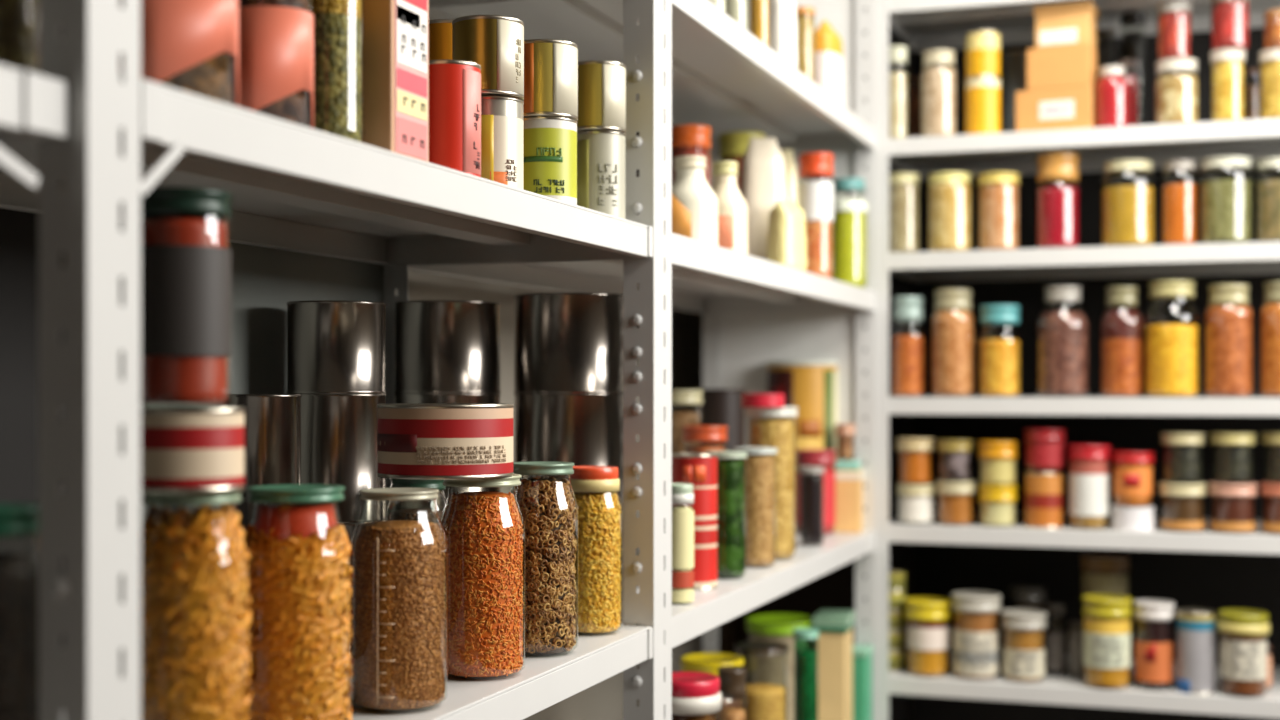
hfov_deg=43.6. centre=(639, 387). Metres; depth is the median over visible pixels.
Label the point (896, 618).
tin can
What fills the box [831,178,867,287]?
glass jar
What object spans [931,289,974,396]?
glass jar
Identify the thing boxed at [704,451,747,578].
glass jar
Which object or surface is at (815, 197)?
glass jar
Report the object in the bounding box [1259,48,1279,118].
glass jar
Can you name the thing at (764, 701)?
glass jar
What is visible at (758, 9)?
glass jar
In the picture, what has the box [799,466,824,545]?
glass jar
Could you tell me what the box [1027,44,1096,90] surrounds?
carton
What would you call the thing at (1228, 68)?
glass jar
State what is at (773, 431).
glass jar
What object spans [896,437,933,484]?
glass jar
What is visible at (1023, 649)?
glass jar
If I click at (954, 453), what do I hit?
glass jar
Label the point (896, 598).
tin can
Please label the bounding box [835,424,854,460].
glass jar
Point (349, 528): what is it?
tin can
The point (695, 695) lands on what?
glass jar
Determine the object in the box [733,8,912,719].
wall
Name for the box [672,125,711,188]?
glass jar
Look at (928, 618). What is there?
glass jar
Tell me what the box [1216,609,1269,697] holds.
glass jar
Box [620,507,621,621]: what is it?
tin can
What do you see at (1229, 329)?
glass jar
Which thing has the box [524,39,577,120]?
tin can
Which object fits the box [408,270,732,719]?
wall
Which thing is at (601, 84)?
tin can
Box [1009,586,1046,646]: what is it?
glass jar
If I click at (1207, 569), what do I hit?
shelving unit
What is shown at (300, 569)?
glass jar
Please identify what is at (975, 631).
glass jar
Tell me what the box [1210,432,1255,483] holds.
glass jar
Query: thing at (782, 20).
pouch
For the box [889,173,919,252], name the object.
glass jar
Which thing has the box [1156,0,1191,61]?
glass jar
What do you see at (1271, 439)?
glass jar
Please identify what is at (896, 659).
tin can
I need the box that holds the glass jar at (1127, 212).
[1101,160,1154,246]
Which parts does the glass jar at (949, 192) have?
lid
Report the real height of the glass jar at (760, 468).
0.166 m
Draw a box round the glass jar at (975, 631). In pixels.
[951,591,1000,679]
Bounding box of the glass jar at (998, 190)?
[978,172,1019,249]
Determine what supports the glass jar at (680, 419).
on the shelving unit at (756, 311)
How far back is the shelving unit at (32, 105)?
0.81 m
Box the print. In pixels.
[1144,643,1155,661]
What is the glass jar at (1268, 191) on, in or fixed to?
on the shelving unit at (1207, 569)
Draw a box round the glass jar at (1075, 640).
[1068,621,1083,676]
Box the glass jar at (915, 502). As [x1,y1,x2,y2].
[897,483,934,523]
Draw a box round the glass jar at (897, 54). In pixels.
[889,46,907,137]
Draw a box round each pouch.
[740,138,786,259]
[767,199,806,270]
[768,0,797,68]
[780,150,797,204]
[814,20,843,104]
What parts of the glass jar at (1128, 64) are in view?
lid, jar glass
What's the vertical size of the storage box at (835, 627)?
0.219 m
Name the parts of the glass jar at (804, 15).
lid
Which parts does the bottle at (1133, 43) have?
lid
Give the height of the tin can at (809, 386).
0.299 m
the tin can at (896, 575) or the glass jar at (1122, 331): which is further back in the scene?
the tin can at (896, 575)
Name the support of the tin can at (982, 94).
on the shelving unit at (1207, 569)
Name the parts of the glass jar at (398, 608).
lid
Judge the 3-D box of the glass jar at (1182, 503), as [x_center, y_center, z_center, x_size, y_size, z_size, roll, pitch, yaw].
[0.916,0.200,2.699,0.078,0.080,0.078,0,0,19]
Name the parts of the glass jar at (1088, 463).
lid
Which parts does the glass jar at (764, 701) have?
lid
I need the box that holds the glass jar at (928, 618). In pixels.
[905,597,950,676]
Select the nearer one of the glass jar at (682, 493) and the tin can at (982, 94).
the glass jar at (682, 493)
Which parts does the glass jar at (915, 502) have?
lid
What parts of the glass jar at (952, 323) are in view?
lid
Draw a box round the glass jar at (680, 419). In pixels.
[672,390,702,453]
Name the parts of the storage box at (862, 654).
lid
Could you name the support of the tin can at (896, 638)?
on the tin can at (896, 659)
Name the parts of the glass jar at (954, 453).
lid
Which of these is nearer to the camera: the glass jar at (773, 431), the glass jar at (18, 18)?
the glass jar at (18, 18)
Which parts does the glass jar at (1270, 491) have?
lid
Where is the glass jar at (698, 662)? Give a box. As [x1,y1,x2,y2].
[680,653,743,719]
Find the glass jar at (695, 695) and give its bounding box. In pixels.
[672,672,720,719]
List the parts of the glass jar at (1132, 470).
lid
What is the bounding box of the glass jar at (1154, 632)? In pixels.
[1133,599,1174,689]
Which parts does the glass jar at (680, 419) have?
lid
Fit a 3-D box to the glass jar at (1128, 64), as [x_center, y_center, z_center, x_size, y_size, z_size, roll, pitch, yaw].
[0.856,-0.505,2.805,0.042,0.132,0.042,0,0,17]
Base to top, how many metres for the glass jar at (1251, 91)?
0.103 m
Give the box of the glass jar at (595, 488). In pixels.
[567,466,622,634]
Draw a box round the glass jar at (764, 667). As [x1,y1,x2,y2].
[745,614,811,719]
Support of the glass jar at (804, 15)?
on the shelving unit at (756, 311)
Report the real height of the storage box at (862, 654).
0.148 m
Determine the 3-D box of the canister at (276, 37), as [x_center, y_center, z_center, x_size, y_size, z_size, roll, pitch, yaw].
[-0.251,-0.277,1.080,0.061,0.214,0.061,0,0,-13]
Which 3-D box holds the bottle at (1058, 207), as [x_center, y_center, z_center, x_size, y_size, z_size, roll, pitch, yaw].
[0.723,-0.321,2.768,0.073,0.165,0.073,0,0,15]
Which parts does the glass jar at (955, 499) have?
lid, jar glass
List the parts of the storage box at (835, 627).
lid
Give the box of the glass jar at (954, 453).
[937,439,972,481]
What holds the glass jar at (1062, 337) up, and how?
on the shelving unit at (1207, 569)
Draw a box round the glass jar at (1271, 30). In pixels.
[1263,9,1279,50]
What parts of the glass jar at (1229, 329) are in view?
lid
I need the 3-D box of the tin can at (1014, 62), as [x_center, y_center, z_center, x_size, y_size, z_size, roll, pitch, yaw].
[0.681,-0.523,2.899,0.045,0.168,0.045,0,0,13]
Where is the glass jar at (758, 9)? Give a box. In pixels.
[750,0,767,45]
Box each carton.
[361,0,428,161]
[1016,86,1095,131]
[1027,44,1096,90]
[1033,0,1097,49]
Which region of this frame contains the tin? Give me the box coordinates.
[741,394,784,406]
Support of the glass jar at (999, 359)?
on the shelving unit at (1207, 569)
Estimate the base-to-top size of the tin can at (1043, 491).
0.095 m
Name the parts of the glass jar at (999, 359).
lid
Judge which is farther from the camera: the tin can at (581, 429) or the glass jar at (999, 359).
the glass jar at (999, 359)
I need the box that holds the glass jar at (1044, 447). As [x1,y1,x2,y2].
[1024,428,1065,472]
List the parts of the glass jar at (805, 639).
lid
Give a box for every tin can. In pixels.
[141,407,244,492]
[223,394,301,530]
[287,300,386,393]
[301,394,386,523]
[338,519,386,652]
[377,403,513,479]
[395,300,500,392]
[395,393,500,509]
[429,19,452,59]
[429,59,480,176]
[452,15,523,100]
[481,95,523,189]
[513,293,622,392]
[513,393,622,505]
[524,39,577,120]
[524,116,576,204]
[577,60,625,132]
[577,130,625,218]
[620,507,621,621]
[672,453,717,589]
[697,389,744,458]
[767,361,837,530]
[889,568,905,590]
[889,590,905,610]
[889,610,905,630]
[889,630,905,651]
[889,650,905,671]
[965,77,1000,133]
[966,30,999,78]
[1003,50,1026,131]
[1025,471,1062,528]
[1111,505,1154,530]
[1176,608,1215,694]
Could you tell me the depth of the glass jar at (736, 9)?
2.14 m
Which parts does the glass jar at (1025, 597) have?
lid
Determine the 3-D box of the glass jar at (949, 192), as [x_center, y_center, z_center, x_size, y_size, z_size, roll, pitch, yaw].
[0.548,-0.308,2.830,0.078,0.138,0.078,0,0,11]
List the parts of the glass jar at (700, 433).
lid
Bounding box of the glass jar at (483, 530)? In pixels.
[439,474,525,679]
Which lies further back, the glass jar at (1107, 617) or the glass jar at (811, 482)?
the glass jar at (1107, 617)
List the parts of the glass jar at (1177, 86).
lid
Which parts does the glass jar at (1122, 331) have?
lid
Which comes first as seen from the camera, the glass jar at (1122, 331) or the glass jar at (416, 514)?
the glass jar at (416, 514)
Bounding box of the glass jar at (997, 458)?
[978,440,1017,485]
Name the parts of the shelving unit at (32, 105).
shelf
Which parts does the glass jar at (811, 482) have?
lid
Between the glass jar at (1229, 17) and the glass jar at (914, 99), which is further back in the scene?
the glass jar at (914, 99)
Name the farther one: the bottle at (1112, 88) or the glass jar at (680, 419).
the bottle at (1112, 88)
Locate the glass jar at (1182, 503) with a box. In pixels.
[1159,482,1206,531]
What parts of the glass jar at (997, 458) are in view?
lid, jar glass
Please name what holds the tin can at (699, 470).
on the shelving unit at (756, 311)
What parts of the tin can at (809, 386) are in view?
lid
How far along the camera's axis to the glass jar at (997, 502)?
2.78 m
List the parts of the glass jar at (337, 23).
jar glass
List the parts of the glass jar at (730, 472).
lid, jar glass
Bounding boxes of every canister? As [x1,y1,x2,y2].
[120,0,238,106]
[232,0,313,128]
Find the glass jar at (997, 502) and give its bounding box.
[978,484,1017,526]
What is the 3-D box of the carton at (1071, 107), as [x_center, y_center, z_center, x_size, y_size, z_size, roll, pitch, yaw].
[0.724,-0.476,2.777,0.128,0.075,0.071,0,0,26]
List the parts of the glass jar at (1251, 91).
lid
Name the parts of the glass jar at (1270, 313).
lid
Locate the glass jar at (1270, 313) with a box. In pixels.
[1259,281,1279,397]
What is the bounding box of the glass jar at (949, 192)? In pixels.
[928,172,971,251]
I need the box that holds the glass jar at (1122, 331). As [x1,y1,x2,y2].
[1100,286,1143,396]
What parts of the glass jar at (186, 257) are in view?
lid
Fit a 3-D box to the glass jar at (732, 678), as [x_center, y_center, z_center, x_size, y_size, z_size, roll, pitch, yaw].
[0.124,0.489,2.157,0.040,0.222,0.040,0,0,3]
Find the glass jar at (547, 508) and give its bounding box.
[510,462,578,655]
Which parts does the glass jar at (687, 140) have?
lid, jar glass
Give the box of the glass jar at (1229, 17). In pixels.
[1210,0,1249,51]
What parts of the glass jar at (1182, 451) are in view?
jar glass, lid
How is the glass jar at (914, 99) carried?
on the shelving unit at (1207, 569)
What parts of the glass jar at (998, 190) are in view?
lid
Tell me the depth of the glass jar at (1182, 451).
2.67 m
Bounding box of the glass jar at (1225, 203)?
[1200,156,1252,243]
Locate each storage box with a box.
[812,609,855,719]
[853,644,872,719]
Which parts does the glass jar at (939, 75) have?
lid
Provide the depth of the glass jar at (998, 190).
2.77 m
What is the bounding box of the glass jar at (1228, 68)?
[1210,48,1245,121]
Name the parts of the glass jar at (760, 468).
lid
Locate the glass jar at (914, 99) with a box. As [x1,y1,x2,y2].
[907,76,921,136]
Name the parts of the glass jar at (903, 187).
lid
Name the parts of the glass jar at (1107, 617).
lid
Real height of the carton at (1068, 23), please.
0.073 m
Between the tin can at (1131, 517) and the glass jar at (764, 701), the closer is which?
the glass jar at (764, 701)
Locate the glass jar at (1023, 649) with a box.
[1001,609,1046,681]
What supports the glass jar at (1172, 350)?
on the shelving unit at (1207, 569)
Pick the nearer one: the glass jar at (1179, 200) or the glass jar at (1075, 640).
the glass jar at (1179, 200)
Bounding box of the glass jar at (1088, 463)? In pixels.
[1067,444,1110,528]
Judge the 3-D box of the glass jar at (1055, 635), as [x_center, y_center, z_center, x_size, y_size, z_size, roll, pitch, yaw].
[0.736,0.446,2.837,0.037,0.123,0.037,0,0,15]
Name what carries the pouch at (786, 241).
on the shelving unit at (756, 311)
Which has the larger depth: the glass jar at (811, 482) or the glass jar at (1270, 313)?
the glass jar at (1270, 313)
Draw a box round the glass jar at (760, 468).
[734,447,777,566]
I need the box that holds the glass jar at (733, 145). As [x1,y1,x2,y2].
[719,131,764,190]
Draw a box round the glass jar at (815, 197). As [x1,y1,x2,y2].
[799,153,832,278]
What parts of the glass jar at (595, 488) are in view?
lid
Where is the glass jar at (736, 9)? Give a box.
[725,0,745,28]
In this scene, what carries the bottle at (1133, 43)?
on the shelving unit at (1207, 569)
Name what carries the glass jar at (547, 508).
on the shelving unit at (317, 215)
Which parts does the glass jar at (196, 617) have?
lid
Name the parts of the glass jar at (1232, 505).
lid, jar glass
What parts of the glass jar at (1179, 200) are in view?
lid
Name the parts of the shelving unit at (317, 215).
panel, panel, post, panel, shelf, shelf, post, shelf, post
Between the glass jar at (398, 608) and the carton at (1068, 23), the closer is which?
the glass jar at (398, 608)
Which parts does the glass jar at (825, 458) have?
lid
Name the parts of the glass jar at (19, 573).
lid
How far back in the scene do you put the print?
2.68 m
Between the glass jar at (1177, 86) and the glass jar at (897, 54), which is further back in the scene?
the glass jar at (897, 54)
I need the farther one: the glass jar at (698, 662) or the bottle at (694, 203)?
the glass jar at (698, 662)
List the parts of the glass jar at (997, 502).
lid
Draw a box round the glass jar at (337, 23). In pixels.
[307,0,363,142]
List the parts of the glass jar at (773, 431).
lid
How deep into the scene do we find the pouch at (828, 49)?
2.64 m
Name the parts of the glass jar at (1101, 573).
lid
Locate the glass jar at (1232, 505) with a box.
[1208,482,1257,533]
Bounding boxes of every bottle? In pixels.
[672,156,717,245]
[712,161,747,254]
[1036,152,1079,247]
[1094,66,1129,127]
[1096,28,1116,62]
[1119,11,1146,124]
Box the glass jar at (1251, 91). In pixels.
[1244,68,1260,119]
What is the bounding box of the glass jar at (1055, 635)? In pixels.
[1045,604,1065,675]
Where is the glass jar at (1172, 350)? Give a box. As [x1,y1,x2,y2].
[1144,281,1199,396]
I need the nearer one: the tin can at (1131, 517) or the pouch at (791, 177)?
the pouch at (791, 177)
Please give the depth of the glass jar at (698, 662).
2.25 m
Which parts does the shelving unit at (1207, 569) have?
post, panel, shelf, shelf, shelf, shelf, shelf, shelf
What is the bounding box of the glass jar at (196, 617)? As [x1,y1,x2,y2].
[141,490,251,719]
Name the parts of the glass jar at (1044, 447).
lid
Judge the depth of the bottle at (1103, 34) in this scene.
2.87 m
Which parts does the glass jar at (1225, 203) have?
lid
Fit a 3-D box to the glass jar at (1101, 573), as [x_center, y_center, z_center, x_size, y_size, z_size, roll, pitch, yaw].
[0.825,0.335,2.838,0.085,0.074,0.085,0,0,16]
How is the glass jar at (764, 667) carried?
on the shelving unit at (756, 311)
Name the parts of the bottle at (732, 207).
lid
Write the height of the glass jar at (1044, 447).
0.074 m
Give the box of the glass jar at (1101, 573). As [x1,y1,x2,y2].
[1080,554,1129,595]
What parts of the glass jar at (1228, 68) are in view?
lid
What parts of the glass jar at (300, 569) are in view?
lid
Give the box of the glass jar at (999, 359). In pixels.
[979,305,1020,396]
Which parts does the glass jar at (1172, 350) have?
lid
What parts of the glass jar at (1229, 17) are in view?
lid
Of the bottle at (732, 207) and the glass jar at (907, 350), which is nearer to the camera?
the bottle at (732, 207)
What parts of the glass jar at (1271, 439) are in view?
jar glass, lid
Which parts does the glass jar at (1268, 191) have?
lid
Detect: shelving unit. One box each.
[0,0,671,719]
[0,64,65,188]
[408,0,876,719]
[877,0,1279,719]
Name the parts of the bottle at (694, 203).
lid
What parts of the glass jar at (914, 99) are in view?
lid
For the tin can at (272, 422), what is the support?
on the tin can
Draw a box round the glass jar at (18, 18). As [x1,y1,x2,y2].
[0,0,37,69]
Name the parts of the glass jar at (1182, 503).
lid, jar glass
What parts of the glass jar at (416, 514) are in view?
jar glass, lid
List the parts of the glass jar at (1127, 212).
lid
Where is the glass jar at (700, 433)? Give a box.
[682,425,727,458]
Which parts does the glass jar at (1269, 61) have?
lid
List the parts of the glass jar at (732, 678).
lid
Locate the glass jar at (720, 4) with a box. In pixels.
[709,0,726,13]
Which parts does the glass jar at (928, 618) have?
lid, jar glass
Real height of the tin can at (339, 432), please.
0.123 m
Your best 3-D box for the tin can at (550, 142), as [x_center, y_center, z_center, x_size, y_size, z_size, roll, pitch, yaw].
[-0.090,-0.213,1.533,0.060,0.086,0.061,0,0,-3]
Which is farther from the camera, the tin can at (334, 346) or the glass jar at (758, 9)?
the glass jar at (758, 9)
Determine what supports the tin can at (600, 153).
on the shelving unit at (317, 215)
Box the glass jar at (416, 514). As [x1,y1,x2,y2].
[387,479,447,527]
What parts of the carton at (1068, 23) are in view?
lid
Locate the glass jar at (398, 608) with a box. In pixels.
[350,488,447,712]
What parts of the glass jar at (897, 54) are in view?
lid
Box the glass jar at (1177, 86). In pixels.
[1155,58,1198,123]
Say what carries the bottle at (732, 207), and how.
on the shelving unit at (756, 311)
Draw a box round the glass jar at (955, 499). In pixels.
[936,480,975,524]
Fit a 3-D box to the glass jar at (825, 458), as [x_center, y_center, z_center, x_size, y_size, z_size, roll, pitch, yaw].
[0.302,0.179,2.749,0.069,0.144,0.069,0,0,11]
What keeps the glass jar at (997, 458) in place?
on the glass jar at (997, 502)
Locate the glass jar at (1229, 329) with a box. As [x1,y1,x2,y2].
[1204,284,1253,396]
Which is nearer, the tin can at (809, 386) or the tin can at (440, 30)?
the tin can at (440, 30)
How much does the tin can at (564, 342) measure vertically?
0.106 m
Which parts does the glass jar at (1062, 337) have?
lid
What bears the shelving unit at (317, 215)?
on the floor
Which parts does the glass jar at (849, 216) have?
lid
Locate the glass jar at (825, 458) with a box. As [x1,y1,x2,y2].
[796,449,835,534]
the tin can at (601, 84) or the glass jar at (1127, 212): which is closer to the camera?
the tin can at (601, 84)
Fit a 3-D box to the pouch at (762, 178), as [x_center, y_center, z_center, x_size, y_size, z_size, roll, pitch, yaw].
[0.186,-0.274,2.422,0.073,0.208,0.055,0,0,-5]
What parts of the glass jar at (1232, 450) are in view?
lid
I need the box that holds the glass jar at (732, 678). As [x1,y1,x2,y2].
[717,666,746,719]
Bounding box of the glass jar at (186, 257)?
[141,187,232,407]
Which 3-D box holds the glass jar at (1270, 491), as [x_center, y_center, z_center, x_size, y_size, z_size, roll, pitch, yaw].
[1.065,0.199,2.646,0.074,0.084,0.074,0,0,22]
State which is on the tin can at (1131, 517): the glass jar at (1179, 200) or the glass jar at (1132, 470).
the glass jar at (1132, 470)
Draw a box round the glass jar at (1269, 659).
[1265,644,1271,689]
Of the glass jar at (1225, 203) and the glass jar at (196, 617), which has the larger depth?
the glass jar at (1225, 203)
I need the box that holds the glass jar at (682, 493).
[672,483,693,602]
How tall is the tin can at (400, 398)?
0.123 m
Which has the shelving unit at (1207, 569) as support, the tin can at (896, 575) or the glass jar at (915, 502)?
the glass jar at (915, 502)
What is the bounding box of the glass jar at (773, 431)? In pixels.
[746,407,797,558]
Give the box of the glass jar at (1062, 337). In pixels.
[1037,286,1088,396]
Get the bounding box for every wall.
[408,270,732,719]
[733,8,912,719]
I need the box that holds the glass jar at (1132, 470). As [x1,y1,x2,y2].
[1111,451,1154,506]
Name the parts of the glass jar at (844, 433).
lid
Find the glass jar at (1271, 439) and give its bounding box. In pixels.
[1262,432,1279,482]
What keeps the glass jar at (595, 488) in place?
on the shelving unit at (317, 215)
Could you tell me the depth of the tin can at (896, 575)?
2.87 m
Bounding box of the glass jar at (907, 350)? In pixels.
[891,296,924,396]
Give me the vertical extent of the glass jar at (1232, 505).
0.082 m
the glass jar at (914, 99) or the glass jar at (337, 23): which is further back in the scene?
the glass jar at (914, 99)
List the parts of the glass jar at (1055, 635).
lid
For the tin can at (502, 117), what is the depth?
1.40 m
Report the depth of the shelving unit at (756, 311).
2.60 m
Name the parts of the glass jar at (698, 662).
lid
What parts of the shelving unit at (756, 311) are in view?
panel, shelf, shelf, post, shelf, panel, post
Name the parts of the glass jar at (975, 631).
lid, jar glass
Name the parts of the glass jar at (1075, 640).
lid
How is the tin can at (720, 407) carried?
on the shelving unit at (756, 311)
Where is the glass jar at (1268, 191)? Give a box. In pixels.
[1256,157,1279,241]
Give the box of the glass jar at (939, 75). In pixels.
[921,50,956,136]
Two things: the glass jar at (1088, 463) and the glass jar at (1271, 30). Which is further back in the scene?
the glass jar at (1088, 463)
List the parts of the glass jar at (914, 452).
lid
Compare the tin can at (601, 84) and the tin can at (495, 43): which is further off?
the tin can at (601, 84)
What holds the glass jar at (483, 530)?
on the shelving unit at (317, 215)
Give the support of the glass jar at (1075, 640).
on the shelving unit at (1207, 569)
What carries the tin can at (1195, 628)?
on the shelving unit at (1207, 569)
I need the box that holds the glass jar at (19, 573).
[0,504,38,719]
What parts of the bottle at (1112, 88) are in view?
lid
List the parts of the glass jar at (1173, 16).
lid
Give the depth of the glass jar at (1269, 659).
2.68 m
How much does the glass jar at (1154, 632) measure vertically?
0.145 m
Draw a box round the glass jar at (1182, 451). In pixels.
[1161,432,1205,483]
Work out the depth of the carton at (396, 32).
1.18 m
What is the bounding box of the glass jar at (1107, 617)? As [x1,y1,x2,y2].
[1082,594,1131,688]
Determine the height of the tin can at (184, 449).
0.051 m
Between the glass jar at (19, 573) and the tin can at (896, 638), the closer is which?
the glass jar at (19, 573)
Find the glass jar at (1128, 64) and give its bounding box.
[1117,60,1140,125]
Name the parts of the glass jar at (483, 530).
lid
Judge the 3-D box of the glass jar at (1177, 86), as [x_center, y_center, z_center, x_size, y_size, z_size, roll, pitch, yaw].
[0.907,-0.495,2.702,0.071,0.111,0.071,0,0,18]
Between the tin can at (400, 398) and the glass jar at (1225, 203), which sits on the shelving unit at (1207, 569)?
the glass jar at (1225, 203)
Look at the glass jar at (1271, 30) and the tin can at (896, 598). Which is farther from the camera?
the tin can at (896, 598)
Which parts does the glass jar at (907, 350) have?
lid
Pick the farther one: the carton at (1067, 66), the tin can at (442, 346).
the carton at (1067, 66)
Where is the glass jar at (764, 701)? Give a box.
[735,641,788,719]
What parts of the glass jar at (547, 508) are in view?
lid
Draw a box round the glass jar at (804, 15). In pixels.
[796,6,814,81]
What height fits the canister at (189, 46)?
0.214 m
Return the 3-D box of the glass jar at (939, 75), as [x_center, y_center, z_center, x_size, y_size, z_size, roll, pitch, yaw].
[0.530,-0.517,2.836,0.064,0.154,0.064,0,0,11]
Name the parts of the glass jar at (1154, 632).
lid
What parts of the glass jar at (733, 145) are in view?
lid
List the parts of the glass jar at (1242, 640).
lid, jar glass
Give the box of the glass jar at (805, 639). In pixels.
[793,628,818,719]
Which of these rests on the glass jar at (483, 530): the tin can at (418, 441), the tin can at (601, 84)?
the tin can at (418, 441)
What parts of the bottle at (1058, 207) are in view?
lid, jar glass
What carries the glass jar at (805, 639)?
on the shelving unit at (756, 311)
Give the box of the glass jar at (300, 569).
[244,484,352,719]
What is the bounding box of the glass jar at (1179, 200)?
[1162,160,1198,244]
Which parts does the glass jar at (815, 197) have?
lid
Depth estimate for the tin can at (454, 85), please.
1.30 m
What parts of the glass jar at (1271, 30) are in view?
lid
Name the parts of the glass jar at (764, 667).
jar glass, lid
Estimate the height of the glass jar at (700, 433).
0.195 m
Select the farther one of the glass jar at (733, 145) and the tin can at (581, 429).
the glass jar at (733, 145)
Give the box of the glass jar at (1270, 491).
[1260,482,1279,534]
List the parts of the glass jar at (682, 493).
lid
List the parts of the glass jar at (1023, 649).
lid, jar glass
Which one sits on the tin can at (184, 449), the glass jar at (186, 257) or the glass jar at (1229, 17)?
the glass jar at (186, 257)
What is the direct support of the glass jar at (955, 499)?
on the shelving unit at (1207, 569)

